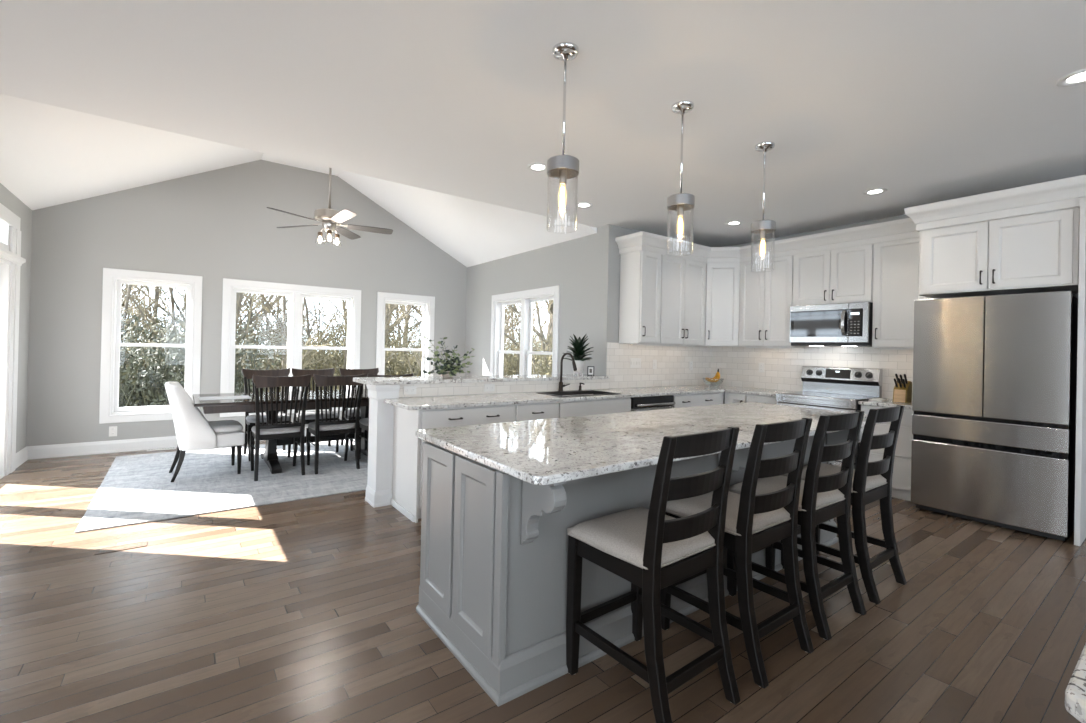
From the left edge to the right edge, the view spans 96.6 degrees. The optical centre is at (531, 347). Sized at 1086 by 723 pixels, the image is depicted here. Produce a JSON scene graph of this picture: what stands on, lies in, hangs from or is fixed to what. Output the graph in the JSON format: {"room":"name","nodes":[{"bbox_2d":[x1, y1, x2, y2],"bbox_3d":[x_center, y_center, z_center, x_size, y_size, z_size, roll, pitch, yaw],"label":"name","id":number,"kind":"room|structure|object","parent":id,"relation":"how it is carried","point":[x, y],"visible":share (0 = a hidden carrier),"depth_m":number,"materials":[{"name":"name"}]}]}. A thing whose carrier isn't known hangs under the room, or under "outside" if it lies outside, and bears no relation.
{"room":"kitchen","nodes":[
{"label":"kitchen","id":0,"kind":"room"},
{"bbox_2d":[0,183,31,452],"bbox_3d":[-4.581,-0.126,3.923,0.150,2.683,3.356,1,0,-36],"label":"door frame","id":1,"kind":"structure","parent":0,"point":[8,199],"depth_m":5.01,"materials":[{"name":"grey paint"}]},
{"bbox_2d":[0,203,25,478],"bbox_3d":[-4.466,-0.027,3.811,0.210,2.490,2.320,1,0,-36],"label":"door","id":2,"kind":"structure","parent":1,"relation":"in","point":[11,260],"depth_m":4.57,"materials":[{"name":"white paint"}]},
{"bbox_2d":[26,160,466,445],"bbox_3d":[-3.301,-0.627,6.807,5.270,3.762,0.150,1,0,-36],"label":"wall","id":3,"kind":"structure","parent":0,"point":[216,225],"depth_m":6.12,"materials":[{"name":"grey paint"}]},
{"bbox_2d":[99,268,202,423],"bbox_3d":[-4.588,-0.015,5.874,0.944,1.788,0.178,1,0,-36],"label":"window","id":4,"kind":"structure","parent":3,"relation":"in","point":[110,411],"depth_m":5.73,"materials":[{"name":"white paint"}]},
{"bbox_2d":[15,427,314,468],"bbox_3d":[-2.363,1.200,5.436,5.270,0.140,3.206,1,0,-36],"label":"baseboard","id":5,"kind":"structure","parent":3,"relation":"attached to","point":[99,447],"depth_m":5.51,"materials":[{"name":"white paint"}]},
{"bbox_2d":[220,278,360,416],"bbox_3d":[-3.317,0.016,6.785,1.749,1.788,0.178,1,0,-36],"label":"window","id":6,"kind":"structure","parent":3,"relation":"in","point":[295,293],"depth_m":6.72,"materials":[{"name":"white paint"}]},
{"bbox_2d":[376,292,434,375],"bbox_3d":[-2.026,0.047,7.712,0.940,1.788,0.178,1,0,-36],"label":"window","id":7,"kind":"structure","parent":3,"relation":"in","point":[428,302],"depth_m":7.72,"materials":[{"name":"white paint"}]},
{"bbox_2d":[0,94,596,266],"bbox_3d":[-2.408,-1.929,5.459,5.940,1.450,3.356,1,0,-36],"label":"ceiling","id":8,"kind":"structure","parent":0,"point":[50,155],"depth_m":5.26,"materials":[{"name":"white paint"}]},
{"bbox_2d":[267,168,392,245],"bbox_3d":[-2.171,-1.819,5.304,1.322,1.342,1.258,1,0,-36],"label":"ceiling fan","id":9,"kind":"object","parent":8,"relation":"hanging from","point":[329,217],"visible":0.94,"depth_m":5.33,"materials":[{"name":"silver metal"}]},
{"bbox_2d":[465,233,596,375],"bbox_3d":[-0.177,-0.049,7.081,0.150,2.743,3.356,1,0,-36],"label":"wall","id":10,"kind":"structure","parent":0,"point":[571,264],"depth_m":6.45,"materials":[{"name":"grey paint"}]},
{"bbox_2d":[490,285,559,374],"bbox_3d":[-0.088,0.086,6.929,0.178,1.788,1.670,1,0,-36],"label":"window","id":11,"kind":"structure","parent":10,"relation":"in","point":[526,298],"depth_m":6.89,"materials":[{"name":"white paint"}]},
{"bbox_2d":[0,0,1085,246],"bbox_3d":[0.943,-1.502,0.369,10.203,0.150,8.830,1,0,-36],"label":"ceiling","id":12,"kind":"structure","parent":0,"point":[923,102],"depth_m":2.70,"materials":[{"name":"white paint"}]},
{"bbox_2d":[527,163,546,171],"bbox_3d":[0.053,-1.429,3.833,0.176,0.009,0.176,1,0,-36],"label":"recessed light","id":13,"kind":"object","parent":12,"relation":"in","point":[536,167],"visible":0.91,"depth_m":3.83,"materials":[{"name":"white paint"}]},
{"bbox_2d":[546,42,578,232],"bbox_3d":[0.156,-1.002,2.332,0.156,0.868,0.156,1,0,-16],"label":"pendant light","id":14,"kind":"object","parent":12,"relation":"hanging from","point":[563,167],"visible":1,"depth_m":2.32,"materials":[{"name":"silver metal"}]},
{"bbox_2d":[559,168,566,204],"bbox_3d":[0.151,-0.779,2.331,0.042,0.231,0.041,1,0,-36],"label":"bulb","id":15,"kind":"object","parent":14,"relation":"attached to","point":[562,171],"depth_m":2.32,"materials":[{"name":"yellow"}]},
{"bbox_2d":[667,100,694,255],"bbox_3d":[0.879,-0.985,2.836,0.156,0.868,0.156,1,0,-16],"label":"pendant light","id":16,"kind":"object","parent":12,"relation":"hanging from","point":[680,202],"visible":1,"depth_m":2.82,"materials":[{"name":"silver metal"}]},
{"bbox_2d":[677,204,683,233],"bbox_3d":[0.875,-0.761,2.836,0.042,0.231,0.041,1,0,-36],"label":"bulb","id":17,"kind":"object","parent":16,"relation":"attached to","point":[680,207],"depth_m":2.83,"materials":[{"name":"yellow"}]},
{"bbox_2d":[751,142,775,271],"bbox_3d":[1.608,-0.967,3.348,0.156,0.868,0.156,1,0,-16],"label":"pendant light","id":18,"kind":"object","parent":12,"relation":"hanging from","point":[762,227],"visible":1,"depth_m":3.33,"materials":[{"name":"silver metal"}]},
{"bbox_2d":[760,229,765,253],"bbox_3d":[1.603,-0.744,3.347,0.042,0.231,0.041,1,0,-36],"label":"bulb","id":19,"kind":"object","parent":18,"relation":"attached to","point":[762,231],"depth_m":3.34,"materials":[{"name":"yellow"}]},
{"bbox_2d":[863,188,886,194],"bbox_3d":[3.009,-1.363,4.234,0.176,0.009,0.176,1,0,-36],"label":"recessed light","id":20,"kind":"object","parent":12,"relation":"in","point":[876,191],"visible":1,"depth_m":4.23,"materials":[{"name":"white"}]},
{"bbox_2d":[1056,69,1085,86],"bbox_3d":[2.799,-1.375,2.459,0.176,0.009,0.176,1,0,-36],"label":"recessed light","id":21,"kind":"object","parent":12,"relation":"in","point":[1078,77],"visible":1,"depth_m":2.48,"materials":[{"name":"white"}]},
{"bbox_2d":[0,440,1085,722],"bbox_3d":[-0.097,1.380,1.722,10.203,0.150,12.186,1,0,-36],"label":"floor","id":22,"kind":"structure","parent":0,"point":[303,610],"depth_m":2.21,"materials":[{"name":"brown wood"}]},
{"bbox_2d":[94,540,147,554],"bbox_3d":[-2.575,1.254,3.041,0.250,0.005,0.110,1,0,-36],"label":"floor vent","id":23,"kind":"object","parent":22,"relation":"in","point":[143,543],"visible":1,"depth_m":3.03,"materials":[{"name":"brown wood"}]},
{"bbox_2d":[75,439,367,532],"bbox_3d":[-2.368,1.264,5.365,3.645,0.011,2.665,1,0,-36],"label":"rug","id":24,"kind":"object","parent":22,"relation":"on","point":[136,489],"visible":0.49,"depth_m":4.43,"materials":[{"name":"white fabric"}]},
{"bbox_2d":[164,382,244,481],"bbox_3d":[-3.223,0.785,4.764,0.634,0.905,0.536,1,0,-39],"label":"chair","id":25,"kind":"object","parent":24,"relation":"on","point":[193,431],"visible":1,"depth_m":4.51,"materials":[{"name":"white fabric"}]},
{"bbox_2d":[242,368,291,460],"bbox_3d":[-3.046,0.746,5.595,0.504,0.997,0.510,1,0,-36],"label":"dining chair","id":26,"kind":"object","parent":24,"relation":"on","point":[248,374],"visible":0.52,"depth_m":5.62,"materials":[{"name":"brown wood"}]},
{"bbox_2d":[250,374,310,480],"bbox_3d":[-2.528,0.754,4.829,0.504,0.997,0.510,1,0,-36],"label":"dining chair","id":27,"kind":"object","parent":24,"relation":"on","point":[285,430],"visible":1,"depth_m":4.68,"materials":[{"name":"brown wood"}]},
{"bbox_2d":[193,389,368,473],"bbox_3d":[-2.368,0.891,5.450,2.380,0.734,1.000,1,0,-36],"label":"dining table","id":28,"kind":"object","parent":24,"relation":"on","point":[270,456],"visible":0.53,"depth_m":5.07,"materials":[{"name":"brown wood"}]},
{"bbox_2d":[199,395,251,399],"bbox_3d":[-3.093,0.505,4.883,0.435,0.003,0.330,1,0,-36],"label":"placemat","id":29,"kind":"object","parent":28,"relation":"on","point":[243,396],"visible":1,"depth_m":4.86,"materials":[{"name":"white fabric"}]},
{"bbox_2d":[291,368,339,452],"bbox_3d":[-2.620,0.756,5.901,0.504,0.997,0.510,1,0,-36],"label":"dining chair","id":30,"kind":"object","parent":24,"relation":"on","point":[309,416],"visible":0.4,"depth_m":5.96,"materials":[{"name":"brown wood"}]},
{"bbox_2d":[306,374,364,473],"bbox_3d":[-2.089,0.764,5.113,0.504,0.997,0.510,1,0,-36],"label":"dining chair","id":31,"kind":"object","parent":24,"relation":"on","point":[318,428],"visible":0.98,"depth_m":4.96,"materials":[{"name":"brown wood"}]},
{"bbox_2d":[339,368,378,450],"bbox_3d":[-2.165,0.767,6.228,0.504,0.997,0.510,1,0,-35],"label":"dining chair","id":32,"kind":"object","parent":24,"relation":"on","point":[344,372],"visible":0.28,"depth_m":6.32,"materials":[{"name":"brown wood"}]},
{"bbox_2d":[359,373,412,458],"bbox_3d":[-1.664,0.775,5.443,0.504,0.997,0.510,1,0,-36],"label":"dining chair","id":33,"kind":"object","parent":24,"relation":"on","point":[363,423],"visible":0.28,"depth_m":5.33,"materials":[{"name":"brown wood"}]},
{"bbox_2d":[365,384,399,507],"bbox_3d":[-1.251,0.796,4.035,0.202,0.984,0.250,1,0,-36],"label":"column","id":34,"kind":"structure","parent":22,"relation":"on","point":[381,414],"depth_m":3.96,"materials":[{"name":"white paint"}]},
{"bbox_2d":[353,374,608,384],"bbox_3d":[-0.349,0.308,4.863,2.702,0.033,0.475,1,0,-36],"label":"countertop","id":35,"kind":"structure","parent":34,"relation":"on","point":[544,377],"depth_m":4.52,"materials":[{"name":"stone"}]},
{"bbox_2d":[422,336,474,377],"bbox_3d":[-0.770,0.089,4.554,0.559,0.384,0.256,1,0,-36],"label":"trailing plant","id":36,"kind":"object","parent":35,"relation":"on","point":[447,371],"visible":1,"depth_m":4.51,"materials":[{"name":"green plant"}]},
{"bbox_2d":[563,334,593,375],"bbox_3d":[0.530,0.076,5.454,0.366,0.474,0.325,1,0,-17],"label":"agave","id":37,"kind":"object","parent":35,"relation":"on","point":[578,351],"visible":0.95,"depth_m":5.41,"materials":[{"name":"green plant"}]},
{"bbox_2d":[392,406,419,522],"bbox_3d":[-0.997,0.874,3.802,0.018,0.838,0.545,1,0,-36],"label":"peninsula end panel","id":38,"kind":"object","parent":22,"relation":"on","point":[406,446],"visible":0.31,"depth_m":3.75,"materials":[{"name":"white paint"}]},
{"bbox_2d":[390,498,414,521],"bbox_3d":[-1.021,1.267,3.795,0.014,0.050,0.517,1,0,-36],"label":"trim","id":39,"kind":"structure","parent":38,"relation":"attached to","point":[405,512],"depth_m":3.74,"materials":[{"name":"white paint"}]},
{"bbox_2d":[418,404,514,518],"bbox_3d":[-0.634,0.882,4.035,0.842,0.839,0.596,1,0,-36],"label":"base cabinet","id":40,"kind":"object","parent":22,"relation":"on","point":[462,416],"visible":0.23,"depth_m":3.76,"materials":[{"name":"white paint"}]},
{"bbox_2d":[514,402,557,420],"bbox_3d":[-0.101,0.895,4.417,0.468,0.839,0.596,1,0,-36],"label":"drawer","id":41,"kind":"object","parent":22,"relation":"on","point":[548,410],"visible":0.2,"depth_m":4.20,"materials":[{"name":"white paint"}]},
{"bbox_2d":[558,394,630,417],"bbox_3d":[0.475,0.909,4.830,0.944,0.839,0.596,1,0,-36],"label":"base cabinet","id":42,"kind":"object","parent":22,"relation":"on","point":[616,405],"visible":0.06,"depth_m":4.59,"materials":[{"name":"white paint"}]},
{"bbox_2d":[384,385,796,409],"bbox_3d":[0.974,0.483,4.821,4.560,0.032,1.243,1,0,-36],"label":"countertop","id":43,"kind":"structure","parent":42,"relation":"on","point":[454,401],"depth_m":4.43,"materials":[{"name":"stone"}]},
{"bbox_2d":[558,352,576,391],"bbox_3d":[0.400,0.252,4.944,0.132,0.406,0.266,1,0,-36],"label":"faucet","id":44,"kind":"object","parent":43,"relation":"on","point":[561,385],"visible":0.94,"depth_m":4.99,"materials":[{"name":"brown metal"}]},
{"bbox_2d":[537,390,620,396],"bbox_3d":[0.473,0.559,4.813,0.754,0.219,0.414,1,0,-36],"label":"sink","id":45,"kind":"object","parent":43,"relation":"in","point":[591,392],"visible":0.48,"depth_m":4.95,"materials":[{"name":"black"}]},
{"bbox_2d":[416,427,862,706],"bbox_3d":[0.856,0.910,2.821,2.813,0.838,0.940,1,0,-36],"label":"kitchen island","id":46,"kind":"object","parent":22,"relation":"on","point":[494,557],"visible":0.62,"depth_m":1.98,"materials":[{"name":"grey paint"}]},
{"bbox_2d":[416,402,886,484],"bbox_3d":[0.996,0.477,2.986,3.182,0.032,1.087,1,0,-36],"label":"island countertop","id":47,"kind":"structure","parent":46,"relation":"on","point":[553,450],"depth_m":2.39,"materials":[{"name":"stone"}]},
{"bbox_2d":[630,395,674,411],"bbox_3d":[1.141,0.881,5.286,0.648,0.747,0.631,1,0,-36],"label":"dishwasher","id":48,"kind":"object","parent":22,"relation":"on","point":[650,402],"visible":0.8,"depth_m":5.04,"materials":[{"name":"black metal"}]},
{"bbox_2d":[566,427,739,722],"bbox_3d":[0.473,0.806,1.887,0.454,1.024,0.512,1,0,-37],"label":"bar stool","id":49,"kind":"object","parent":22,"relation":"on","point":[653,550],"visible":0.99,"depth_m":1.77,"materials":[{"name":"brown wood"}]},
{"bbox_2d":[673,392,723,407],"bbox_3d":[1.791,0.941,5.774,0.965,0.839,0.596,1,0,-36],"label":"base cabinet","id":50,"kind":"object","parent":22,"relation":"on","point":[702,399],"visible":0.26,"depth_m":5.54,"materials":[{"name":"white paint"}]},
{"bbox_2d":[725,392,746,403],"bbox_3d":[2.618,0.959,5.871,0.626,0.839,0.280,1,0,-36],"label":"base cabinet","id":51,"kind":"object","parent":22,"relation":"on","point":[730,398],"visible":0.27,"depth_m":5.71,"materials":[{"name":"white paint"}]},
{"bbox_2d":[660,417,813,688],"bbox_3d":[0.935,0.817,2.210,0.454,1.024,0.512,1,0,-36],"label":"bar stool","id":52,"kind":"object","parent":22,"relation":"on","point":[754,522],"visible":0.8,"depth_m":2.04,"materials":[{"name":"brown wood"}]},
{"bbox_2d":[747,394,776,403],"bbox_3d":[2.809,0.962,5.605,0.626,0.839,0.370,1,0,-36],"label":"base cabinet","id":53,"kind":"object","parent":22,"relation":"on","point":[750,398],"visible":0.07,"depth_m":5.45,"materials":[{"name":"white paint"}]},
{"bbox_2d":[727,411,865,640],"bbox_3d":[1.389,0.828,2.535,0.454,1.024,0.512,1,0,-35],"label":"bar stool","id":54,"kind":"object","parent":22,"relation":"on","point":[822,499],"visible":0.87,"depth_m":2.38,"materials":[{"name":"brown wood"}]},
{"bbox_2d":[776,366,882,468],"bbox_3d":[3.115,0.797,5.114,0.718,1.178,0.770,1,0,-36],"label":"range","id":55,"kind":"object","parent":22,"relation":"on","point":[825,388],"visible":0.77,"depth_m":5.12,"materials":[{"name":"silver metal"}]},
{"bbox_2d":[782,391,877,400],"bbox_3d":[3.113,0.505,5.109,0.547,0.010,0.770,1,0,-36],"label":"cooktop","id":56,"kind":"object","parent":55,"relation":"in","point":[809,395],"depth_m":5.06,"materials":[{"name":"grey metal"}]},
{"bbox_2d":[781,405,906,603],"bbox_3d":[1.852,0.839,2.868,0.454,1.024,0.512,1,0,-36],"label":"bar stool","id":57,"kind":"object","parent":22,"relation":"on","point":[871,481],"visible":0.7,"depth_m":2.69,"materials":[{"name":"brown wood"}]},
{"bbox_2d":[861,405,913,500],"bbox_3d":[3.508,0.973,4.630,0.626,0.839,0.445,1,0,-36],"label":"base cabinet","id":58,"kind":"object","parent":22,"relation":"on","point":[901,478],"visible":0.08,"depth_m":4.38,"materials":[{"name":"white paint"}]},
{"bbox_2d":[858,399,911,408],"bbox_3d":[3.525,0.537,4.641,0.622,0.032,0.456,1,0,-36],"label":"countertop","id":59,"kind":"structure","parent":58,"relation":"on","point":[889,403],"depth_m":4.52,"materials":[{"name":"stone"}]},
{"bbox_2d":[893,380,911,402],"bbox_3d":[3.579,0.420,4.663,0.163,0.204,0.110,1,0,-36],"label":"knife block","id":60,"kind":"object","parent":59,"relation":"on","point":[904,395],"visible":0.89,"depth_m":4.62,"materials":[{"name":"brown wood"}]},
{"bbox_2d":[911,291,1077,540],"bbox_3d":[3.848,0.498,4.007,0.790,1.800,0.905,1,0,-36],"label":"refrigerator","id":61,"kind":"object","parent":22,"relation":"on","point":[995,376],"visible":0.95,"depth_m":3.71,"materials":[{"name":"silver metal"}]},
{"bbox_2d":[1074,197,1085,545],"bbox_3d":[4.184,0.173,3.636,0.763,2.460,0.030,1,0,-36],"label":"end panel","id":62,"kind":"object","parent":22,"relation":"on","point":[1080,453],"visible":1,"depth_m":3.42,"materials":[{"name":"white paint"}]},
{"bbox_3d":[1.537,0.917,0.864,1.620,0.839,0.636,1,0,-36],"label":"base cabinet","id":63,"kind":"object","parent":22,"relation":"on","visible":0},
{"bbox_2d":[1065,643,1085,722],"bbox_3d":[1.542,0.480,0.837,1.700,0.032,0.654,1,0,-36],"label":"countertop","id":64,"kind":"structure","parent":63,"relation":"on","point":[1075,692],"depth_m":0.63,"materials":[{"name":"stone"}]},
{"bbox_2d":[573,360,583,371],"bbox_3d":[0.531,0.210,5.465,0.128,0.135,0.128,1,0,-36],"label":"pot","id":65,"kind":"object","parent":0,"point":[579,363],"depth_m":5.41,"materials":[{"name":"grey ceramic"}]},
{"bbox_2d":[594,224,709,388],"bbox_3d":[1.670,-0.015,6.218,2.146,2.748,0.200,1,0,-36],"label":"wall","id":66,"kind":"structure","parent":0,"point":[607,294],"depth_m":5.58,"materials":[{"name":"grey paint"}]},
{"bbox_2d":[619,250,661,343],"bbox_3d":[1.269,-0.594,5.565,0.345,1.097,0.359,1,0,-36],"label":"upper cabinet","id":67,"kind":"object","parent":66,"relation":"attached to","point":[640,271],"visible":0.99,"depth_m":5.46,"materials":[{"name":"white paint"}]},
{"bbox_2d":[606,342,710,388],"bbox_3d":[1.669,0.223,6.090,1.988,0.528,0.012,1,0,-36],"label":"backsplash","id":68,"kind":"structure","parent":66,"relation":"attached to","point":[672,369],"depth_m":6.02,"materials":[{"name":"tile"}]},
{"bbox_2d":[659,254,705,345],"bbox_3d":[1.755,-0.582,5.913,0.846,1.097,0.359,1,0,-36],"label":"upper cabinet","id":69,"kind":"object","parent":66,"relation":"attached to","point":[683,281],"visible":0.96,"depth_m":5.77,"materials":[{"name":"white paint"}]},
{"bbox_2d":[615,218,919,262],"bbox_3d":[2.471,-1.145,5.414,2.945,0.185,1.152,1,0,19],"label":"crown molding","id":70,"kind":"structure","parent":69,"relation":"attached to","point":[901,229],"depth_m":5.40,"materials":[{"name":"white paint"}]},
{"bbox_2d":[703,263,739,346],"bbox_3d":[2.415,-0.567,6.237,0.607,1.097,0.598,1,0,-36],"label":"upper cabinet","id":71,"kind":"object","parent":66,"relation":"attached to","point":[722,279],"visible":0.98,"depth_m":6.02,"materials":[{"name":"white paint"}]},
{"bbox_2d":[723,214,1077,403],"bbox_3d":[5.053,0.046,3.212,0.150,2.748,8.630,1,0,-36],"label":"wall","id":72,"kind":"structure","parent":0,"point":[905,215],"depth_m":5.50,"materials":[{"name":"grey paint"}]},
{"bbox_2d":[739,255,804,348],"bbox_3d":[2.876,-0.559,5.807,0.360,1.135,0.643,1,0,-36],"label":"upper cabinet","id":73,"kind":"object","parent":72,"relation":"attached to","point":[766,297],"depth_m":5.70,"materials":[{"name":"white paint"}]},
{"bbox_2d":[710,346,912,398],"bbox_3d":[3.203,0.250,5.645,0.012,0.560,2.498,1,0,-36],"label":"backsplash","id":74,"kind":"structure","parent":72,"relation":"attached to","point":[737,366],"depth_m":5.75,"materials":[{"name":"tile"}]},
{"bbox_2d":[793,244,873,305],"bbox_3d":[3.296,-0.789,5.228,0.360,0.662,0.777,1,0,-36],"label":"upper cabinet","id":75,"kind":"object","parent":72,"relation":"attached to","point":[845,275],"visible":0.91,"depth_m":5.11,"materials":[{"name":"white paint"}]},
{"bbox_2d":[789,302,872,346],"bbox_3d":[3.250,-0.235,5.201,0.437,0.443,0.765,1,0,-36],"label":"microwave","id":76,"kind":"object","parent":75,"relation":"attached to","point":[840,324],"visible":0.98,"depth_m":5.05,"materials":[{"name":"silver metal"}]},
{"bbox_2d":[872,238,932,349],"bbox_3d":[3.655,-0.547,4.719,0.360,1.135,0.468,1,0,-36],"label":"upper cabinet","id":77,"kind":"object","parent":72,"relation":"attached to","point":[896,263],"depth_m":4.68,"materials":[{"name":"white paint"}]},
{"bbox_2d":[904,175,1085,231],"bbox_3d":[3.925,-1.109,4.015,0.793,0.203,1.136,1,0,-36],"label":"crown molding","id":78,"kind":"structure","parent":72,"relation":"attached to","point":[1066,193],"depth_m":3.77,"materials":[{"name":"white paint"}]},
{"bbox_2d":[918,207,1079,298],"bbox_3d":[3.918,-0.756,4.037,0.735,0.610,0.930,1,0,-36],"label":"upper cabinet","id":79,"kind":"object","parent":72,"relation":"attached to","point":[1037,252],"visible":0.97,"depth_m":3.80,"materials":[{"name":"white paint"}]},
{"bbox_3d":[-0.193,0.822,4.840,2.455,0.984,0.165,1,0,-36],"label":"wall","id":80,"kind":"structure","parent":0,"visible":0},
{"bbox_2d":[397,379,607,397],"bbox_3d":[-0.129,0.387,4.772,2.463,0.112,0.010,1,0,-36],"label":"backsplash","id":81,"kind":"structure","parent":80,"relation":"attached to","point":[434,389],"depth_m":4.65,"materials":[{"name":"tile"}]},
{"bbox_2d":[403,386,415,394],"bbox_3d":[-1.033,0.363,4.114,0.116,0.072,0.007,1,0,-36],"label":"wall outlet","id":82,"kind":"object","parent":81,"relation":"attached to","point":[407,390],"visible":1,"depth_m":4.11,"materials":[{"name":"white plastic"}]},
{"label":"outside","id":83,"kind":"structure","parent":0,"visible":0},
{"bbox_3d":[-13.497,1.165,27.358,70.000,0.951,45.000,1,0,-36],"label":"ground","id":84,"kind":"structure","parent":83,"visible":0},
{"bbox_2d":[121,284,185,383],"bbox_3d":[-8.478,-1.395,10.558,3.415,5.909,2.836,1,0,-14],"label":"bare tree","id":85,"kind":"object","parent":84,"relation":"on","point":[171,296],"visible":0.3,"depth_m":10.47,"materials":[{"name":"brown plant"}]},
{"bbox_2d":[121,284,186,342],"bbox_3d":[-8.479,-1.040,10.355,3.530,5.208,2.701,1,0,-40],"label":"bare tree","id":86,"kind":"object","parent":84,"relation":"on","point":[129,286],"visible":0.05,"depth_m":10.40,"materials":[{"name":"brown plant"}]},
{"bbox_2d":[122,284,185,342],"bbox_3d":[-12.479,-3.976,15.382,6.496,10.936,6.314,1,0,-17],"label":"bare tree","id":87,"kind":"object","parent":84,"relation":"on","point":[156,293],"visible":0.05,"depth_m":15.23,"materials":[{"name":"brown plant"}]},
{"bbox_2d":[119,309,286,406],"bbox_3d":[-6.711,0.479,8.925,3.699,2.723,3.954,1,0,32],"label":"undergrowth","id":88,"kind":"object","parent":84,"relation":"on","point":[126,385],"visible":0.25,"depth_m":8.68,"materials":[{"name":"green plant"}]},
{"bbox_2d":[150,287,285,324],"bbox_3d":[-8.422,-2.865,12.920,4.494,8.874,5.349,1,0,-41],"label":"bare tree","id":89,"kind":"object","parent":84,"relation":"on","point":[175,303],"visible":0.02,"depth_m":12.23,"materials":[{"name":"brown plant"}]},
{"bbox_2d":[163,289,286,370],"bbox_3d":[-6.971,-1.074,11.909,3.303,5.348,2.592,1,0,23],"label":"bare tree","id":90,"kind":"object","parent":84,"relation":"on","point":[246,302],"visible":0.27,"depth_m":11.72,"materials":[{"name":"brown plant"}]},
{"bbox_2d":[178,293,338,390],"bbox_3d":[-4.977,-1.135,10.027,3.060,5.541,3.258,1,0,30],"label":"bare tree","id":91,"kind":"object","parent":84,"relation":"on","point":[284,355],"visible":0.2,"depth_m":10.44,"materials":[{"name":"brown plant"}]},
{"bbox_2d":[235,292,313,344],"bbox_3d":[-6.511,-3.842,10.806,5.767,10.904,6.071,1,0,3],"label":"bare tree","id":92,"kind":"object","parent":84,"relation":"on","point":[240,296],"visible":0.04,"depth_m":11.01,"materials":[{"name":"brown plant"}]},
{"bbox_2d":[240,294,318,363],"bbox_3d":[-7.074,-0.854,13.089,2.870,4.903,2.358,1,0,39],"label":"bare tree","id":93,"kind":"object","parent":84,"relation":"on","point":[267,317],"visible":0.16,"depth_m":13.24,"materials":[{"name":"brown plant"}]},
{"bbox_2d":[244,295,344,389],"bbox_3d":[-6.291,-1.451,13.620,3.412,6.146,3.590,1,0,12],"label":"bare tree","id":94,"kind":"object","parent":84,"relation":"on","point":[308,331],"visible":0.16,"depth_m":13.26,"materials":[{"name":"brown plant"}]},
{"bbox_2d":[303,298,346,353],"bbox_3d":[-7.583,-1.114,16.499,2.903,5.429,3.148,1,0,-40],"label":"bare tree","id":95,"kind":"object","parent":84,"relation":"on","point":[318,298],"visible":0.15,"depth_m":16.80,"materials":[{"name":"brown plant"}]},
{"bbox_2d":[312,299,347,389],"bbox_3d":[-4.448,-0.449,11.956,2.560,4.197,2.281,1,0,6],"label":"bare tree","id":96,"kind":"object","parent":84,"relation":"on","point":[331,299],"visible":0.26,"depth_m":11.90,"materials":[{"name":"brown plant"}]},
{"bbox_2d":[120,286,552,404],"bbox_3d":[-3.561,-0.181,20.519,15.076,4.296,26.984,1,0,29],"label":"trees","id":97,"kind":"object","parent":84,"relation":"on","point":[398,362],"visible":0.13,"depth_m":13.76,"materials":[{"name":"green plant"}]},
{"bbox_2d":[254,301,418,359],"bbox_3d":[-6.591,-3.875,15.098,5.494,10.991,6.731,1,0,36],"label":"bare tree","id":98,"kind":"object","parent":84,"relation":"on","point":[387,316],"visible":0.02,"depth_m":14.93,"materials":[{"name":"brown plant"}]},
{"bbox_2d":[324,299,421,346],"bbox_3d":[-4.376,-3.790,18.779,7.404,10.979,5.141,1,0,7],"label":"bare tree","id":99,"kind":"object","parent":84,"relation":"on","point":[408,311],"visible":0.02,"depth_m":18.11,"materials":[{"name":"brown plant"}]},
{"bbox_2d":[342,304,407,374],"bbox_3d":[-4.681,-0.550,14.845,2.447,4.423,2.410,1,0,-26],"label":"bare tree","id":100,"kind":"object","parent":84,"relation":"on","point":[390,304],"visible":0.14,"depth_m":15.14,"materials":[{"name":"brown plant"}]},
{"bbox_2d":[339,303,421,367],"bbox_3d":[-3.611,-0.281,12.247,3.108,3.902,2.444,1,0,18],"label":"bare tree","id":101,"kind":"object","parent":84,"relation":"on","point":[399,316],"visible":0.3,"depth_m":12.47,"materials":[{"name":"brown plant"}]},
{"bbox_2d":[385,304,421,376],"bbox_3d":[-2.659,-0.966,12.426,2.732,5.316,3.381,1,0,-39],"label":"bare tree","id":102,"kind":"object","parent":84,"relation":"on","point":[420,359],"visible":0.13,"depth_m":12.58,"materials":[{"name":"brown plant"}]},
{"bbox_2d":[385,304,421,374],"bbox_3d":[-4.867,-1.442,16.075,3.654,6.197,3.420,1,0,-16],"label":"bare tree","id":103,"kind":"object","parent":84,"relation":"on","point":[391,304],"visible":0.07,"depth_m":16.02,"materials":[{"name":"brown plant"}]},
{"bbox_2d":[504,304,544,374],"bbox_3d":[-0.543,-0.747,17.881,2.424,5.014,3.467,1,0,8],"label":"bare tree","id":104,"kind":"object","parent":84,"relation":"on","point":[510,311],"visible":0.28,"depth_m":18.04,"materials":[{"name":"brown plant"}]},
{"bbox_2d":[503,301,552,373],"bbox_3d":[0.322,-1.387,16.175,3.916,6.311,3.526,1,0,-38],"label":"bare tree","id":105,"kind":"object","parent":84,"relation":"on","point":[539,301],"visible":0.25,"depth_m":16.23,"materials":[{"name":"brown plant"}]},
{"bbox_2d":[504,300,552,373],"bbox_3d":[0.885,-4.075,17.451,8.604,11.724,5.475,1,0,39],"label":"bare tree","id":106,"kind":"object","parent":84,"relation":"on","point":[550,308],"visible":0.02,"depth_m":17.55,"materials":[{"name":"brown plant"}]},
{"bbox_2d":[508,303,549,371],"bbox_3d":[1.028,-2.894,21.490,4.678,9.428,5.488,1,0,-3],"label":"bare tree","id":107,"kind":"object","parent":84,"relation":"on","point":[548,323],"visible":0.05,"depth_m":20.93,"materials":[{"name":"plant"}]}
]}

